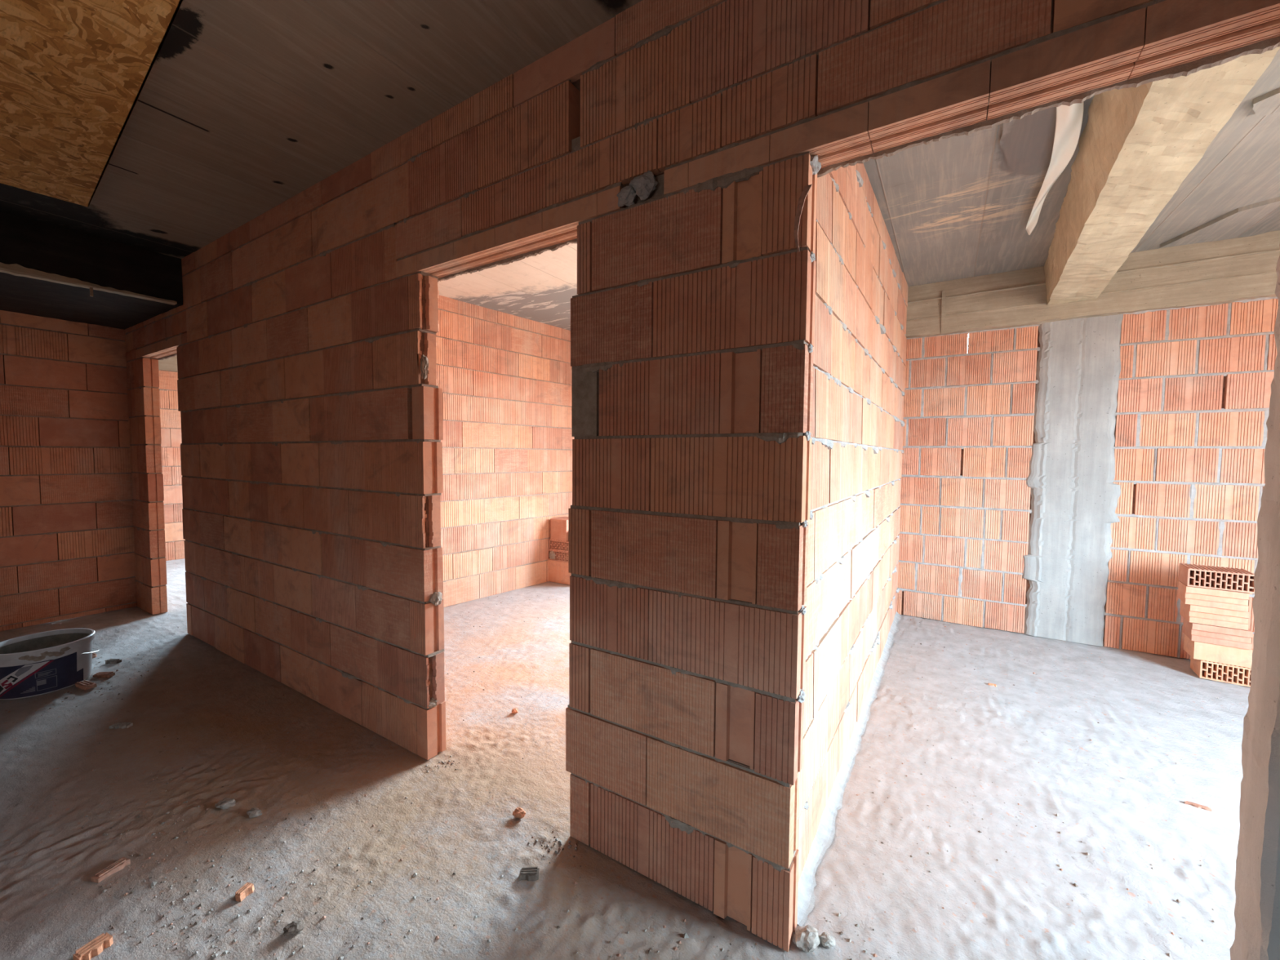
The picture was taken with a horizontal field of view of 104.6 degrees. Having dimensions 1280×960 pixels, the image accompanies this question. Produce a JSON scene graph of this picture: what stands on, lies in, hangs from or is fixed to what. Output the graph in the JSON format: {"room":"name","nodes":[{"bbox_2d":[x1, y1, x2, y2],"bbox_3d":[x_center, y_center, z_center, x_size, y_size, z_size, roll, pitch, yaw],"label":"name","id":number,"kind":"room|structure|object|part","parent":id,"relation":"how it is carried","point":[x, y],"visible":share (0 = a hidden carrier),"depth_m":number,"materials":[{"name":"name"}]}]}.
{"room":"construction site","nodes":[
{"label":"construction site","id":0,"kind":"room"},
{"bbox_2d":[0,310,137,631],"bbox_3d":[-5.673,-0.206,2.971,0.106,2.904,3.700,2,3,32],"label":"wall","id":1,"kind":"structure","parent":0,"point":[67,545],"depth_m":4.17,"materials":[{"name":"brick"}]},
{"bbox_2d":[158,355,185,560],"bbox_3d":[-6.329,-0.395,6.492,0.212,2.922,1.428,3,4,37],"label":"wall","id":2,"kind":"structure","parent":0,"point":[171,418],"depth_m":6.53,"materials":[{"name":"brick"}]},
{"bbox_2d":[435,294,573,607],"bbox_3d":[-1.645,-0.294,4.847,0.106,2.954,3.583,3,4,39],"label":"wall","id":3,"kind":"structure","parent":0,"point":[505,380],"depth_m":5.04,"materials":[{"name":"brick"}]},
{"bbox_2d":[0,558,1250,959],"bbox_3d":[-1.623,1.287,2.760,12.900,0.023,7.900,2,3,32],"label":"floor","id":4,"kind":"structure","parent":0,"point":[1138,787],"depth_m":1.98,"materials":[{"name":"grey concrete"}]},
{"bbox_2d":[0,627,98,699],"bbox_3d":[-3.654,1.118,3.034,0.447,0.275,0.456,2,3,32],"label":"bucket","id":5,"kind":"object","parent":4,"relation":"on","point":[37,664],"visible":0.99,"depth_m":2.95,"materials":[{"name":"white plastic"}]},
{"bbox_2d":[36,679,46,685],"bbox_3d":[-3.509,1.187,2.897,0.003,0.028,0.036,3,4,41],"label":"print","id":6,"kind":"object","parent":5,"relation":"on","point":[39,682],"depth_m":2.90},
{"bbox_3d":[-3.633,1.089,3.172,0.421,0.054,0.181,1,3,10],"label":"handle","id":7,"kind":"part","parent":5,"relation":"part of","materials":[{"name":"metal"}]},
{"bbox_2d":[75,680,97,690],"bbox_3d":[-3.383,1.248,3.015,0.123,0.030,0.062,1,3,20],"label":"shard","id":8,"kind":"object","parent":4,"relation":"on","point":[84,685],"visible":1,"depth_m":3.00,"materials":[{"name":"brick"}]},
{"bbox_2d":[72,932,113,959],"bbox_3d":[-1.567,1.346,1.419,0.042,0.029,0.070,2,3,22],"label":"shard","id":9,"kind":"object","parent":4,"relation":"on","point":[95,947],"visible":1,"depth_m":1.42,"materials":[{"name":"brick"}]},
{"bbox_2d":[92,653,97,658],"bbox_3d":[-3.841,1.227,3.452,0.086,0.028,0.061,1,3,20],"label":"shard","id":10,"kind":"object","parent":4,"relation":"on","point":[94,655],"visible":0.32,"depth_m":3.45,"materials":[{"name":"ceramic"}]},
{"bbox_2d":[93,671,115,678],"bbox_3d":[-3.428,1.246,3.162,0.100,0.029,0.055,0,3,-8],"label":"shard","id":11,"kind":"object","parent":4,"relation":"on","point":[100,674],"visible":1,"depth_m":3.15,"materials":[{"name":"brick"}]},
{"bbox_2d":[90,857,130,883],"bbox_3d":[-1.808,1.333,1.690,0.037,0.026,0.087,1,3,16],"label":"shard","id":12,"kind":"object","parent":4,"relation":"on","point":[120,864],"visible":1,"depth_m":1.69,"materials":[{"name":"brick"}]},
{"bbox_2d":[105,658,121,664],"bbox_3d":[-3.586,1.234,3.362,0.080,0.028,0.043,1,3,3],"label":"shard","id":13,"kind":"object","parent":4,"relation":"on","point":[110,661],"visible":1,"depth_m":3.35},
{"bbox_2d":[108,721,133,728],"bbox_3d":[-2.710,1.283,2.582,0.092,0.021,0.041,0,3,-3],"label":"chip","id":14,"kind":"object","parent":4,"relation":"on","point":[117,725],"visible":1,"depth_m":2.57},
{"bbox_2d":[214,797,235,809],"bbox_3d":[-1.677,1.310,2.000,0.081,0.030,0.051,0,3,-3],"label":"lump","id":15,"kind":"object","parent":4,"relation":"on","point":[227,802],"visible":1,"depth_m":1.99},
{"bbox_2d":[235,882,253,902],"bbox_3d":[-1.287,1.341,1.609,0.037,0.028,0.047,1,3,13],"label":"shard","id":16,"kind":"object","parent":4,"relation":"on","point":[248,888],"visible":1,"depth_m":1.60,"materials":[{"name":"brick"}]},
{"bbox_2d":[246,807,262,817],"bbox_3d":[-1.528,1.318,1.959,0.064,0.027,0.038,3,4,37],"label":"lump","id":17,"kind":"object","parent":4,"relation":"on","point":[253,812],"visible":1,"depth_m":1.95,"materials":[{"name":"grey concrete"}]},
{"bbox_2d":[283,920,304,936],"bbox_3d":[-1.044,1.350,1.490,0.056,0.027,0.041,-1,3,-20],"label":"lump","id":18,"kind":"object","parent":4,"relation":"on","point":[294,927],"visible":1,"depth_m":1.48,"materials":[{"name":"grey concrete"}]},
{"bbox_2d":[511,707,518,714],"bbox_3d":[-0.695,1.284,2.745,0.035,0.033,0.035,-1,3,-19],"label":"crumb","id":19,"kind":"object","parent":4,"relation":"on","point":[514,711],"visible":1,"depth_m":2.73,"materials":[{"name":"brick"}]},
{"bbox_2d":[512,806,525,818],"bbox_3d":[-0.480,1.323,1.962,0.053,0.038,0.037,1,3,15],"label":"crumb","id":20,"kind":"object","parent":4,"relation":"on","point":[518,812],"visible":1,"depth_m":1.95,"materials":[{"name":"brick"}]},
{"bbox_2d":[518,866,539,881],"bbox_3d":[-0.377,1.342,1.684,0.065,0.025,0.041,0,3,-4],"label":"shard","id":21,"kind":"object","parent":4,"relation":"on","point":[529,873],"visible":1,"depth_m":1.68},
{"bbox_2d":[547,560,571,585],"bbox_3d":[-0.793,1.026,5.593,0.460,0.245,0.250,2,3,30],"label":"brick","id":22,"kind":"object","parent":4,"relation":"on","point":[557,570],"visible":0.36,"depth_m":5.51,"materials":[{"name":"brick"}]},
{"bbox_2d":[547,549,568,562],"bbox_3d":[-0.773,0.843,5.565,0.480,0.115,0.263,2,3,30],"label":"brick","id":23,"kind":"object","parent":22,"relation":"on","point":[562,556],"visible":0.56,"depth_m":5.51,"materials":[{"name":"brick"}]},
{"bbox_2d":[549,539,568,551],"bbox_3d":[-0.748,0.729,5.552,0.480,0.115,0.250,2,3,30],"label":"brick","id":24,"kind":"object","parent":23,"relation":"on","point":[559,545],"visible":0.34,"depth_m":5.51,"materials":[{"name":"brick"}]},
{"bbox_2d":[550,516,568,541],"bbox_3d":[-0.844,0.550,5.599,0.225,0.235,0.250,2,3,30],"label":"brick","id":25,"kind":"object","parent":24,"relation":"on","point":[559,526],"visible":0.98,"depth_m":5.49,"materials":[{"name":"brick"}]},
{"bbox_2d":[0,586,1225,959],"bbox_3d":[-0.109,1.284,3.045,7.923,0.022,5.030,2,3,32],"label":"rubble","id":26,"kind":"object","parent":4,"relation":"on","point":[686,935],"visible":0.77,"depth_m":1.66,"materials":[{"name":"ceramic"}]},
{"bbox_2d":[791,924,820,952],"bbox_3d":[0.491,1.347,1.454,0.085,0.049,0.066,-1,3,-20],"label":"lump","id":27,"kind":"object","parent":4,"relation":"on","point":[806,938],"visible":1,"depth_m":1.44,"materials":[{"name":"grey stone"}]},
{"bbox_2d":[818,932,835,948],"bbox_3d":[0.549,1.356,1.456,0.050,0.032,0.036,1,3,9],"label":"lump","id":28,"kind":"object","parent":4,"relation":"on","point":[827,940],"visible":1,"depth_m":1.45,"materials":[{"name":"grey stone"}]},
{"bbox_2d":[1022,313,1123,646],"bbox_3d":[3.421,-0.036,3.936,0.593,2.600,0.263,2,3,32],"label":"concrete column","id":29,"kind":"structure","parent":4,"relation":"on","point":[1074,495],"depth_m":3.83,"materials":[{"name":"grey concrete"}]},
{"bbox_2d":[1184,800,1211,811],"bbox_3d":[2.312,1.351,2.049,0.075,0.012,0.020,3,4,37],"label":"shard","id":30,"kind":"object","parent":4,"relation":"on","point":[1198,806],"visible":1,"depth_m":2.04,"materials":[{"name":"brick"}]},
{"bbox_2d":[1190,656,1251,687],"bbox_3d":[3.837,1.240,3.244,0.262,0.119,0.200,2,3,36],"label":"brick","id":31,"kind":"object","parent":4,"relation":"on","point":[1228,673],"visible":0.57,"depth_m":3.19,"materials":[{"name":"brick"}]},
{"bbox_2d":[1183,634,1253,667],"bbox_3d":[3.812,1.120,3.262,0.262,0.116,0.200,2,3,35],"label":"brick","id":32,"kind":"object","parent":31,"relation":"on","point":[1221,654],"visible":0.71,"depth_m":3.19,"materials":[{"name":"brick"}]},
{"bbox_2d":[1182,617,1253,649],"bbox_3d":[3.796,1.001,3.257,0.258,0.116,0.200,3,4,36],"label":"brick","id":33,"kind":"object","parent":32,"relation":"on","point":[1218,635],"visible":0.88,"depth_m":3.19,"materials":[{"name":"brick"}]},
{"bbox_2d":[1179,600,1249,630],"bbox_3d":[3.785,0.881,3.266,0.255,0.116,0.200,2,3,35],"label":"brick","id":34,"kind":"object","parent":33,"relation":"on","point":[1233,619],"visible":0.88,"depth_m":3.19,"materials":[{"name":"brick"}]},
{"bbox_2d":[1177,580,1249,612],"bbox_3d":[3.769,0.761,3.259,0.270,0.116,0.200,3,4,37],"label":"brick","id":35,"kind":"object","parent":34,"relation":"on","point":[1211,597],"visible":0.92,"depth_m":3.19,"materials":[{"name":"brick"}]},
{"bbox_2d":[1177,563,1254,593],"bbox_3d":[3.784,0.641,3.249,0.295,0.119,0.200,2,3,36],"label":"brick","id":36,"kind":"object","parent":35,"relation":"on","point":[1221,578],"visible":0.98,"depth_m":3.20,"materials":[{"name":"brick"}]},
{"bbox_2d":[0,0,1279,330],"bbox_3d":[-1.699,-1.706,2.644,12.900,0.286,7.850,2,3,32],"label":"ceiling","id":37,"kind":"structure","parent":0,"point":[243,107],"depth_m":2.32,"materials":[{"name":"grey concrete"}]},
{"bbox_2d":[0,0,182,206],"bbox_3d":[-2.499,-1.507,1.553,2.501,0.054,1.250,3,4,37],"label":"board","id":38,"kind":"object","parent":37,"relation":"attached to","point":[73,73],"visible":1,"depth_m":1.85,"materials":[{"name":"brown wood"}]},
{"bbox_2d":[0,212,182,329],"bbox_3d":[-5.005,-1.437,2.499,1.459,0.352,3.699,2,3,32],"label":"beam","id":39,"kind":"structure","parent":37,"relation":"attached to","point":[28,243],"depth_m":3.42,"materials":[{"name":"metal"}]},
{"bbox_2d":[1026,101,1084,235],"bbox_3d":[2.068,-1.512,2.484,0.113,0.056,1.422,2,3,34],"label":"plastic sheet","id":40,"kind":"object","parent":37,"relation":"hanging from","point":[1068,118],"visible":0.94,"depth_m":2.22,"materials":[{"name":"white plastic"}]},
{"bbox_2d":[1044,46,1279,305],"bbox_3d":[2.306,-1.455,2.350,0.416,0.353,3.591,2,3,36],"label":"ceiling beam","id":41,"kind":"structure","parent":37,"relation":"attached to","point":[1137,145],"depth_m":2.04,"materials":[{"name":"beige wood"}]},
{"bbox_2d":[124,0,1279,959],"bbox_3d":[-0.593,-0.123,2.057,9.700,2.904,0.137,2,3,32],"label":"wall","id":42,"kind":"structure","parent":0,"point":[312,428],"depth_m":1.67,"materials":[{"name":"brick"}]},
{"bbox_2d":[0,262,177,305],"bbox_3d":[-4.391,-1.232,2.163,0.066,0.109,3.560,2,3,32],"label":"trim","id":43,"kind":"structure","parent":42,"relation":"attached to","point":[15,269],"depth_m":3.20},
{"bbox_2d":[135,333,183,360],"bbox_3d":[-3.913,-1.083,4.086,1.100,0.108,0.129,2,3,32],"label":"lintel","id":44,"kind":"object","parent":42,"relation":"attached to","point":[166,348],"visible":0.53,"depth_m":4.06,"materials":[{"name":"brick"}]},
{"bbox_2d":[419,354,428,379],"bbox_3d":[-0.981,-0.513,2.247,0.032,0.115,0.037,2,3,32],"label":"lump","id":45,"kind":"object","parent":42,"relation":"attached to","point":[424,366],"visible":1,"depth_m":2.24,"materials":[{"name":"grey concrete"}]},
{"bbox_2d":[427,697,438,708],"bbox_3d":[-0.980,1.048,2.334,0.039,0.049,0.078,2,3,32],"label":"lump","id":46,"kind":"object","parent":42,"relation":"attached to","point":[433,701],"visible":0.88,"depth_m":2.32,"materials":[{"name":"grey concrete"}]},
{"bbox_2d":[429,591,442,605],"bbox_3d":[-0.955,0.555,2.316,0.042,0.068,0.057,1,3,4],"label":"lump","id":47,"kind":"object","parent":42,"relation":"attached to","point":[436,599],"visible":1,"depth_m":2.30,"materials":[{"name":"grey concrete"}]},
{"bbox_2d":[395,182,625,282],"bbox_3d":[-0.567,-0.956,2.016,1.257,0.107,0.125,2,3,32],"label":"lintel","id":48,"kind":"object","parent":42,"relation":"attached to","point":[553,227],"visible":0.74,"depth_m":1.94,"materials":[{"name":"brick"}]},
{"bbox_2d":[616,185,636,206],"bbox_3d":[-0.042,-0.925,1.610,0.071,0.060,0.050,2,3,32],"label":"lump","id":49,"kind":"object","parent":42,"relation":"attached to","point":[627,196],"visible":0.98,"depth_m":1.60,"materials":[{"name":"grey concrete"}]},
{"bbox_2d":[629,170,657,199],"bbox_3d":[0.010,-0.939,1.578,0.101,0.085,0.055,2,3,32],"label":"lump","id":50,"kind":"object","parent":42,"relation":"attached to","point":[644,184],"visible":1,"depth_m":1.56,"materials":[{"name":"grey concrete"}]},
{"bbox_2d":[796,688,805,702],"bbox_3d":[0.463,0.626,1.426,0.027,0.036,0.046,2,3,32],"label":"lump","id":51,"kind":"object","parent":42,"relation":"attached to","point":[801,698],"visible":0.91,"depth_m":1.42,"materials":[{"name":"grey concrete"}]},
{"bbox_2d":[793,184,812,251],"bbox_3d":[0.435,-0.700,1.321,0.045,0.170,0.015,1,3,6],"label":"clay piece","id":52,"kind":"object","parent":42,"relation":"attached to","point":[806,188],"visible":1,"depth_m":1.32,"materials":[{"name":"brick"}]},
{"bbox_2d":[800,605,806,614],"bbox_3d":[0.467,0.373,1.414,0.018,0.025,0.030,2,3,32],"label":"lump","id":53,"kind":"object","parent":42,"relation":"attached to","point":[802,610],"visible":1,"depth_m":1.41,"materials":[{"name":"grey concrete"}]},
{"bbox_2d":[801,520,808,527],"bbox_3d":[0.468,0.124,1.402,0.017,0.024,0.030,2,3,32],"label":"lump","id":54,"kind":"object","parent":42,"relation":"attached to","point":[804,524],"visible":0.97,"depth_m":1.39,"materials":[{"name":"grey concrete"}]},
{"bbox_2d":[803,431,811,440],"bbox_3d":[0.469,-0.124,1.391,0.020,0.028,0.041,2,3,32],"label":"lump","id":55,"kind":"object","parent":42,"relation":"attached to","point":[807,433],"visible":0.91,"depth_m":1.38,"materials":[{"name":"grey concrete"}]},
{"bbox_2d":[807,343,813,352],"bbox_3d":[0.473,-0.368,1.380,0.019,0.026,0.034,1,3,21],"label":"lump","id":56,"kind":"object","parent":42,"relation":"attached to","point":[810,349],"visible":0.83,"depth_m":1.37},
{"bbox_2d":[809,251,815,262],"bbox_3d":[0.475,-0.616,1.367,0.020,0.027,0.034,2,3,32],"label":"lump","id":57,"kind":"object","parent":42,"relation":"attached to","point":[812,255],"visible":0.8,"depth_m":1.36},
{"bbox_2d":[663,0,1279,195],"bbox_3d":[0.867,-0.901,1.126,1.790,0.109,0.127,2,3,32],"label":"lintel","id":58,"kind":"object","parent":42,"relation":"attached to","point":[1155,40],"visible":0.81,"depth_m":1.10,"materials":[{"name":"brick"}]},
{"bbox_2d":[796,163,908,926],"bbox_3d":[1.396,-0.204,2.986,0.209,3.004,3.580,2,3,33],"label":"wall","id":59,"kind":"structure","parent":0,"point":[853,619],"depth_m":2.25,"materials":[{"name":"brick"}]},
{"bbox_2d":[809,155,821,174],"bbox_3d":[0.473,-0.864,1.353,0.068,0.044,0.036,-2,4,-39],"label":"lump","id":60,"kind":"object","parent":59,"relation":"attached to","point":[815,165],"visible":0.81,"depth_m":1.34,"materials":[{"name":"grey concrete"}]},
{"bbox_2d":[896,297,1278,659],"bbox_3d":[3.960,-0.173,3.589,3.820,2.924,0.282,2,3,32],"label":"wall","id":61,"kind":"structure","parent":0,"point":[1194,391],"depth_m":3.69,"materials":[{"name":"brick"}]},
{"bbox_2d":[906,230,1279,337],"bbox_3d":[3.889,-1.432,3.455,3.655,0.481,0.140,2,3,32],"label":"beam","id":62,"kind":"structure","parent":61,"relation":"on","point":[1225,291],"depth_m":3.60,"materials":[{"name":"beige wood"}]},
{"bbox_2d":[906,248,1279,333],"bbox_3d":[3.831,-1.374,3.420,3.500,0.350,0.025,2,3,32],"label":"trim","id":63,"kind":"structure","parent":61,"relation":"attached to","point":[943,309],"depth_m":3.62,"materials":[{"name":"beige wood"}]}
]}

